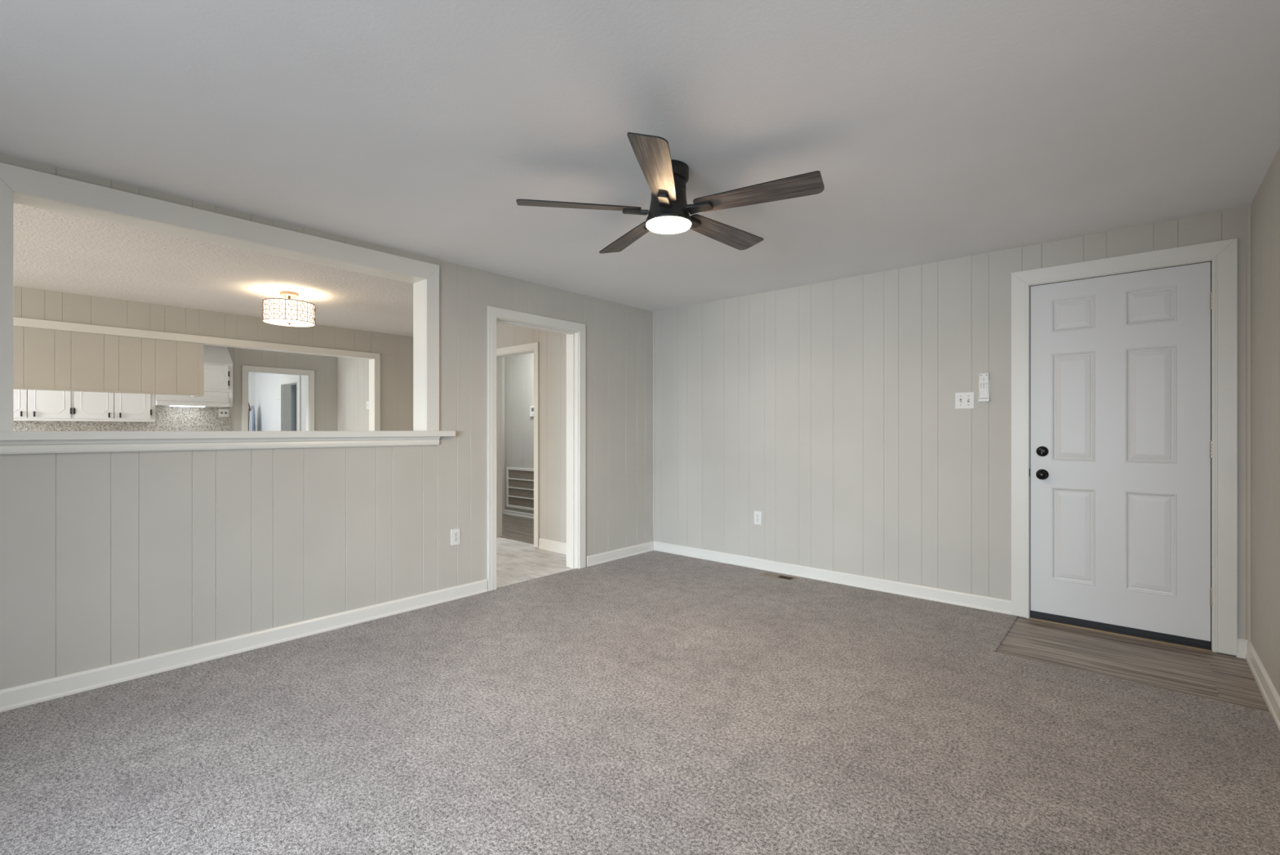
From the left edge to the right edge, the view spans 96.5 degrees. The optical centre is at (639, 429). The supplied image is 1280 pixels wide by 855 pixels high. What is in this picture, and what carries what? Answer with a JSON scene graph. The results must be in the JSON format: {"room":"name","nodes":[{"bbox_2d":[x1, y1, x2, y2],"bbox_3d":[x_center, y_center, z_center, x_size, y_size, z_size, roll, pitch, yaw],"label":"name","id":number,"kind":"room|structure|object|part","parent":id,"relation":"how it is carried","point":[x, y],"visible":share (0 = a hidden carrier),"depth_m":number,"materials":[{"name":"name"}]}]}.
{"room":"empty living room","nodes":[
{"label":"empty living room","id":0,"kind":"room"},
{"bbox_2d":[13,285,413,431],"bbox_3d":[-4.954,0.014,4.893,0.120,2.410,6.520,0,0,41],"label":"wall partition","id":1,"kind":"structure","parent":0,"point":[396,351],"depth_m":5.80,"materials":[{"name":"beige paint"}]},
{"bbox_2d":[13,325,204,396],"bbox_3d":[-5.063,-0.590,4.936,0.304,0.514,2.040,0,0,41],"label":"soffit","id":2,"kind":"object","parent":1,"relation":"attached to","point":[44,359],"visible":1,"depth_m":5.07,"materials":[{"name":"beige paint"}]},
{"bbox_3d":[-4.972,-0.341,4.827,0.024,0.016,1.997,0,0,41],"label":"rail","id":3,"kind":"part","parent":2,"relation":"part of","materials":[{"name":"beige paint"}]},
{"bbox_2d":[13,316,380,431],"bbox_3d":[-4.436,0.140,5.477,0.150,2.111,3.819,0,0,41],"label":"trim","id":4,"kind":"structure","parent":1,"relation":"attached to","point":[374,358],"depth_m":5.81,"materials":[{"name":"white paint"}]},
{"bbox_2d":[248,372,254,408],"bbox_3d":[-7.932,0.014,10.080,0.120,2.410,2.200,0,0,41],"label":"wall","id":5,"kind":"structure","parent":0,"point":[251,375],"depth_m":10.71,"materials":[{"name":"white paint"}]},
{"bbox_2d":[254,372,305,431],"bbox_3d":[-6.179,0.014,9.900,2.954,2.410,0.120,0,0,41],"label":"wall","id":6,"kind":"structure","parent":0,"point":[266,384],"depth_m":10.23,"materials":[{"name":"white paint"}]},
{"bbox_2d":[279,374,301,431],"bbox_3d":[-5.785,0.153,9.543,0.975,2.084,0.150,0,0,41],"label":"trim","id":7,"kind":"structure","parent":6,"relation":"attached to","point":[285,383],"depth_m":9.74,"materials":[{"name":"white paint"}]},
{"bbox_2d":[226,346,337,431],"bbox_3d":[-7.018,0.014,6.700,0.120,2.410,6.520,0,0,41],"label":"wall","id":8,"kind":"structure","parent":0,"point":[325,368],"depth_m":8.74,"materials":[{"name":"beige paint"}]},
{"bbox_2d":[13,389,155,422],"bbox_3d":[-6.679,-0.498,6.715,0.345,0.790,1.468,0,0,41],"label":"upper cabinet","id":9,"kind":"object","parent":8,"relation":"attached to","point":[30,405],"visible":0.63,"depth_m":6.66,"materials":[{"name":"white paint"}]},
{"bbox_3d":[-6.926,-0.497,6.213,0.020,0.728,0.348,0,0,41],"label":"door","id":10,"kind":"part","parent":9,"relation":"part of","materials":[{"name":"white paint"}]},
{"bbox_3d":[-6.694,-0.497,6.477,0.020,0.728,0.338,0,0,41],"label":"door","id":11,"kind":"part","parent":9,"relation":"part of","materials":[{"name":"white paint"}]},
{"bbox_3d":[-6.451,-0.497,6.755,0.020,0.728,0.336,0,0,41],"label":"door","id":12,"kind":"part","parent":9,"relation":"part of","materials":[{"name":"white paint"}]},
{"bbox_3d":[-6.226,-0.497,7.012,0.020,0.728,0.332,0,0,41],"label":"door","id":13,"kind":"part","parent":9,"relation":"part of","materials":[{"name":"white paint"}]},
{"bbox_2d":[13,405,231,431],"bbox_3d":[-6.581,-0.121,7.099,0.012,0.820,2.494,0,0,41],"label":"backsplash","id":14,"kind":"structure","parent":8,"relation":"attached to","point":[167,418],"depth_m":7.47,"materials":[{"name":"stone"}]},
{"bbox_2d":[218,408,228,417],"bbox_3d":[-5.806,-0.237,7.968,0.010,0.110,0.116,0,0,41],"label":"wall outlet","id":15,"kind":"object","parent":14,"relation":"attached to","point":[222,412],"visible":1,"depth_m":7.97,"materials":[{"name":"white plastic"}]},
{"bbox_2d":[204,344,232,364],"bbox_3d":[-6.480,-1.032,6.981,0.320,0.277,2.450,0,0,41],"label":"trim","id":16,"kind":"structure","parent":8,"relation":"attached to","point":[214,354],"depth_m":7.78,"materials":[{"name":"white paint"}]},
{"bbox_2d":[204,362,232,407],"bbox_3d":[-5.930,-0.606,7.579,0.333,0.574,0.814,0,0,41],"label":"upper cabinet","id":17,"kind":"object","parent":8,"relation":"attached to","point":[218,377],"visible":0.34,"depth_m":7.66,"materials":[{"name":"white paint"}]},
{"bbox_2d":[155,391,229,407],"bbox_3d":[-5.926,-0.407,7.542,0.387,0.204,0.760,0,0,41],"label":"range hood","id":18,"kind":"object","parent":17,"relation":"attached to","point":[210,399],"visible":0.81,"depth_m":7.46,"materials":[{"name":"white paint"}]},
{"bbox_2d":[169,405,204,407],"bbox_3d":[-5.948,-0.308,7.512,0.100,0.007,0.350,0,0,41],"label":"lamp","id":19,"kind":"object","parent":18,"relation":"attached to","point":[170,406],"depth_m":7.48,"materials":[{"name":"white plastic"}]},
{"bbox_3d":[-5.706,-0.705,7.606,0.020,0.322,0.372,0,0,41],"label":"door","id":20,"kind":"part","parent":17,"relation":"part of","materials":[{"name":"white paint"}]},
{"bbox_2d":[242,364,314,431],"bbox_3d":[-5.405,0.138,8.535,0.148,2.114,0.943,0,0,41],"label":"trim","id":21,"kind":"structure","parent":8,"relation":"attached to","point":[309,374],"depth_m":8.61,"materials":[{"name":"white paint"}]},
{"bbox_2d":[291,384,296,431],"bbox_3d":[-7.087,0.014,12.996,0.120,2.410,3.500,0,0,41],"label":"wall","id":22,"kind":"structure","parent":0,"point":[294,386],"depth_m":12.42,"materials":[{"name":"white paint"}]},
{"bbox_2d":[0,153,653,689],"bbox_3d":[-2.100,0.014,3.232,0.150,2.410,7.781,0,0,41],"label":"wall","id":23,"kind":"structure","parent":0,"point":[106,558],"depth_m":3.23,"materials":[{"name":"beige paint"}]},
{"bbox_2d":[0,162,439,431],"bbox_3d":[-2.123,-0.559,3.201,0.185,1.137,2.059,0,0,41],"label":"trim","id":24,"kind":"structure","parent":23,"relation":"attached to","point":[18,184],"depth_m":2.95,"materials":[{"name":"paint"}]},
{"bbox_3d":[-2.061,-1.072,3.147,0.020,0.112,2.058,0,0,41],"label":"head casing","id":25,"kind":"part","parent":24,"relation":"part of","materials":[{"name":"paint"}]},
{"bbox_2d":[0,431,455,453],"bbox_3d":[-2.116,0.055,3.209,0.255,0.097,2.245,0,0,41],"label":"trim","id":26,"kind":"structure","parent":23,"relation":"attached to","point":[11,442],"depth_m":2.89,"materials":[{"name":"paint"}]},
{"bbox_2d":[0,541,653,711],"bbox_3d":[-1.997,1.151,3.221,0.019,0.100,6.500,0,0,41],"label":"baseboard","id":27,"kind":"structure","parent":23,"relation":"attached to","point":[24,695],"depth_m":3.02,"materials":[{"name":"white paint"}]},
{"bbox_2d":[450,528,460,545],"bbox_3d":[-1.299,0.753,4.025,0.009,0.114,0.072,0,0,41],"label":"wall outlet","id":28,"kind":"object","parent":23,"relation":"attached to","point":[455,533],"visible":1,"depth_m":4.02,"materials":[{"name":"white plastic"}]},
{"bbox_2d":[487,306,585,591],"bbox_3d":[-0.856,0.141,4.637,0.170,2.109,0.981,0,0,41],"label":"trim","id":29,"kind":"structure","parent":23,"relation":"attached to","point":[575,331],"depth_m":4.90,"materials":[{"name":"paint"}]},
{"bbox_2d":[337,322,566,542],"bbox_3d":[-2.604,0.014,7.248,6.000,2.410,0.120,0,0,41],"label":"wall","id":30,"kind":"structure","parent":0,"point":[353,373],"depth_m":5.73,"materials":[{"name":"beige paint"}]},
{"bbox_2d":[366,400,368,408],"bbox_3d":[-3.998,-0.363,8.381,0.080,0.120,0.012,0,0,41],"label":"light switch","id":31,"kind":"object","parent":30,"relation":"attached to","point":[367,402],"visible":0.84,"depth_m":8.38,"materials":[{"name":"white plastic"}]},
{"bbox_2d":[496,342,538,547],"bbox_3d":[-1.317,0.154,6.112,0.884,2.082,0.143,0,0,41],"label":"trim","id":32,"kind":"structure","parent":30,"relation":"attached to","point":[531,348],"depth_m":6.05,"materials":[{"name":"white paint"}]},
{"bbox_2d":[538,537,566,554],"bbox_3d":[-2.631,1.145,7.179,5.850,0.112,0.019,0,0,41],"label":"baseboard","id":33,"kind":"structure","parent":30,"relation":"attached to","point":[544,544],"depth_m":5.62,"materials":[{"name":"white paint"}]},
{"bbox_2d":[502,356,504,514],"bbox_3d":[-2.325,0.014,7.749,0.120,2.410,1.081,0,0,41],"label":"wall","id":34,"kind":"structure","parent":0,"point":[503,358],"depth_m":8.10,"materials":[{"name":"beige paint"}]},
{"bbox_2d":[504,352,533,513],"bbox_3d":[-0.785,0.014,7.199,3.400,2.410,0.120,0,0,41],"label":"wall","id":35,"kind":"structure","parent":0,"point":[518,369],"depth_m":7.91,"materials":[{"name":"beige paint"}]},
{"bbox_2d":[503,509,533,519],"bbox_3d":[-0.798,1.165,7.117,3.011,0.072,0.019,0,0,41],"label":"baseboard","id":36,"kind":"structure","parent":35,"relation":"attached to","point":[508,512],"depth_m":7.88,"materials":[{"name":"white paint"}]},
{"bbox_2d":[506,466,533,510],"bbox_3d":[-1.619,0.804,7.837,0.695,0.560,0.018,0,0,41],"label":"air vent","id":37,"kind":"object","parent":35,"relation":"in","point":[519,481],"visible":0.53,"depth_m":7.87,"materials":[{"name":"white paint"}]},
{"bbox_2d":[529,405,533,416],"bbox_3d":[-1.436,-0.248,7.671,0.110,0.140,0.027,0,0,41],"label":"thermostat","id":38,"kind":"object","parent":35,"relation":"attached to","point":[531,408],"visible":0.66,"depth_m":7.67,"materials":[{"name":"white plastic"}]},
{"bbox_2d":[0,0,1279,337],"bbox_3d":[-3.765,-1.231,5.932,14.587,0.120,9.950,0,0,41],"label":"ceiling","id":39,"kind":"structure","parent":0,"point":[934,131],"depth_m":2.22,"materials":[{"name":"paint"}]},
{"bbox_2d":[262,290,315,327],"bbox_3d":[-2.996,-1.033,4.881,0.388,0.275,0.387,0,0,41],"label":"drum light","id":40,"kind":"object","parent":39,"relation":"attached to","point":[289,312],"visible":1,"depth_m":4.76,"materials":[{"name":"white fabric"}]},
{"bbox_2d":[263,319,314,326],"bbox_3d":[-2.996,-0.915,4.881,0.370,0.007,0.370,0,0,41],"label":"diffuser","id":41,"kind":"object","parent":40,"relation":"attached to","point":[286,322],"depth_m":4.88,"materials":[{"name":"white glass"}]},
{"bbox_2d":[515,132,824,253],"bbox_3d":[0.162,-1.038,2.582,1.298,0.266,1.268,0,0,41],"label":"ceiling fan","id":42,"kind":"object","parent":39,"relation":"hanging from","point":[666,178],"visible":1,"depth_m":2.46,"materials":[{"name":"brown wood"}]},
{"bbox_3d":[-0.265,-0.981,2.503,0.540,0.006,0.140,0,12,-9],"label":"blade","id":43,"kind":"part","parent":42,"relation":"part of","materials":[{"name":"brown wood"}]},
{"bbox_3d":[-0.051,-0.981,2.920,0.140,0.006,0.540,-14,6,-26],"label":"blade","id":44,"kind":"part","parent":42,"relation":"part of","materials":[{"name":"brown wood"}]},
{"bbox_3d":[0.066,-0.981,2.172,0.140,0.006,0.540,13,2,9],"label":"blade","id":45,"kind":"part","parent":42,"relation":"part of","materials":[{"name":"brown wood"}]},
{"bbox_3d":[0.411,-0.981,2.845,0.540,0.006,0.140,0,-12,-45],"label":"blade","id":46,"kind":"part","parent":42,"relation":"part of","materials":[{"name":"brown wood"}]},
{"bbox_3d":[0.483,-0.981,2.383,0.540,0.006,0.140,0,-12,27],"label":"blade","id":47,"kind":"part","parent":42,"relation":"part of","materials":[{"name":"brown wood"}]},
{"bbox_2d":[0,514,1279,854],"bbox_3d":[-2.767,1.219,3.762,10.187,0.060,7.900,0,0,41],"label":"floor","id":48,"kind":"structure","parent":0,"point":[654,702],"depth_m":2.22,"materials":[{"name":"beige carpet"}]},
{"bbox_2d":[760,572,797,580],"bbox_3d":[1.120,1.189,4.631,0.276,0.010,0.116,0,0,41],"label":"floor vent","id":49,"kind":"object","parent":48,"relation":"in","point":[766,574],"visible":1,"depth_m":4.63,"materials":[{"name":"metal"}]},
{"bbox_2d":[654,207,1245,655],"bbox_3d":[1.697,0.014,4.386,4.332,2.410,0.120,0,0,41],"label":"wall","id":50,"kind":"structure","parent":0,"point":[827,411],"depth_m":4.30,"materials":[{"name":"beige paint"}]},
{"bbox_2d":[653,311,654,541],"bbox_3d":[0.138,-0.035,5.663,0.012,2.272,0.012,0,0,41],"label":"trim","id":51,"kind":"structure","parent":50,"relation":"attached to","point":[653,312],"depth_m":5.66,"materials":[{"name":"beige paint"}]},
{"bbox_2d":[754,511,761,524],"bbox_3d":[1.010,0.755,4.902,0.072,0.114,0.009,0,0,41],"label":"wall outlet","id":52,"kind":"object","parent":50,"relation":"attached to","point":[757,514],"visible":1,"depth_m":4.90,"materials":[{"name":"white plastic"}]},
{"bbox_2d":[653,541,1011,614],"bbox_3d":[1.264,1.151,4.673,3.012,0.100,0.019,0,0,41],"label":"baseboard","id":53,"kind":"structure","parent":50,"relation":"attached to","point":[966,599],"depth_m":4.36,"materials":[{"name":"white paint"}]},
{"bbox_2d":[955,391,974,408],"bbox_3d":[2.192,-0.199,3.860,0.115,0.112,0.017,0,0,41],"label":"light switch","id":54,"kind":"object","parent":50,"relation":"attached to","point":[963,400],"visible":1,"depth_m":3.86,"materials":[{"name":"white plastic"}]},
{"bbox_2d":[977,373,990,401],"bbox_3d":[2.277,-0.281,3.781,0.064,0.188,0.026,0,0,41],"label":"remote control","id":55,"kind":"object","parent":50,"relation":"attached to","point":[984,394],"visible":1,"depth_m":3.77,"materials":[{"name":"white plastic"}]},
{"bbox_2d":[1029,617,1212,652],"bbox_3d":[2.820,1.195,3.400,0.822,0.013,0.142,0,0,41],"label":"trim","id":56,"kind":"structure","parent":50,"relation":"attached to","point":[1031,618],"depth_m":3.31,"materials":[{"name":"brown wood"}]},
{"bbox_2d":[1030,262,1212,649],"bbox_3d":[2.777,0.140,3.344,0.820,2.098,0.106,0,0,41],"label":"door","id":57,"kind":"structure","parent":50,"relation":"in","point":[1121,443],"depth_m":3.32,"materials":[{"name":"white paint"}]},
{"bbox_3d":[2.502,0.279,3.558,0.066,0.066,0.066,0,0,41],"label":"knob","id":58,"kind":"part","parent":57,"relation":"part of","materials":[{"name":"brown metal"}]},
{"bbox_2d":[1011,238,1237,654],"bbox_3d":[2.813,0.093,3.394,1.010,2.208,0.142,0,0,41],"label":"trim","id":59,"kind":"structure","parent":50,"relation":"attached to","point":[1222,255],"depth_m":3.07,"materials":[{"name":"white paint"}]},
{"bbox_2d":[1235,637,1248,658],"bbox_3d":[3.171,1.151,3.002,0.052,0.100,0.019,0,0,41],"label":"baseboard","id":60,"kind":"structure","parent":50,"relation":"attached to","point":[1242,643],"depth_m":3.00,"materials":[{"name":"white paint"}]},
{"bbox_2d":[1245,205,1250,640],"bbox_3d":[3.185,-0.035,2.992,0.016,2.272,0.016,0,0,41],"label":"trim","id":61,"kind":"structure","parent":50,"relation":"attached to","point":[1248,207],"depth_m":2.99,"materials":[{"name":"beige paint"}]},
{"bbox_2d":[1250,146,1279,696],"bbox_3d":[1.100,0.014,0.508,0.120,2.410,6.500,0,0,41],"label":"wall","id":62,"kind":"structure","parent":0,"point":[1265,205],"depth_m":2.62,"materials":[{"name":"beige paint"}]},
{"bbox_2d":[1245,640,1279,730],"bbox_3d":[1.048,1.151,0.554,0.019,0.100,6.500,0,0,41],"label":"baseboard","id":63,"kind":"structure","parent":62,"relation":"attached to","point":[1268,691],"depth_m":2.58,"materials":[{"name":"white paint"}]},
{"bbox_3d":[-6.220,1.222,10.874,4.380,0.054,5.750,0,0,41],"label":"floor","id":64,"kind":"structure","parent":0,"visible":0},
{"bbox_2d":[248,402,255,431],"bbox_3d":[-7.133,0.309,10.443,0.123,1.724,0.371,0,0,-25],"label":"ironing board","id":65,"kind":"object","parent":64,"relation":"on","point":[251,418],"visible":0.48,"depth_m":10.37,"materials":[{"name":"blue fabric"}]}
]}

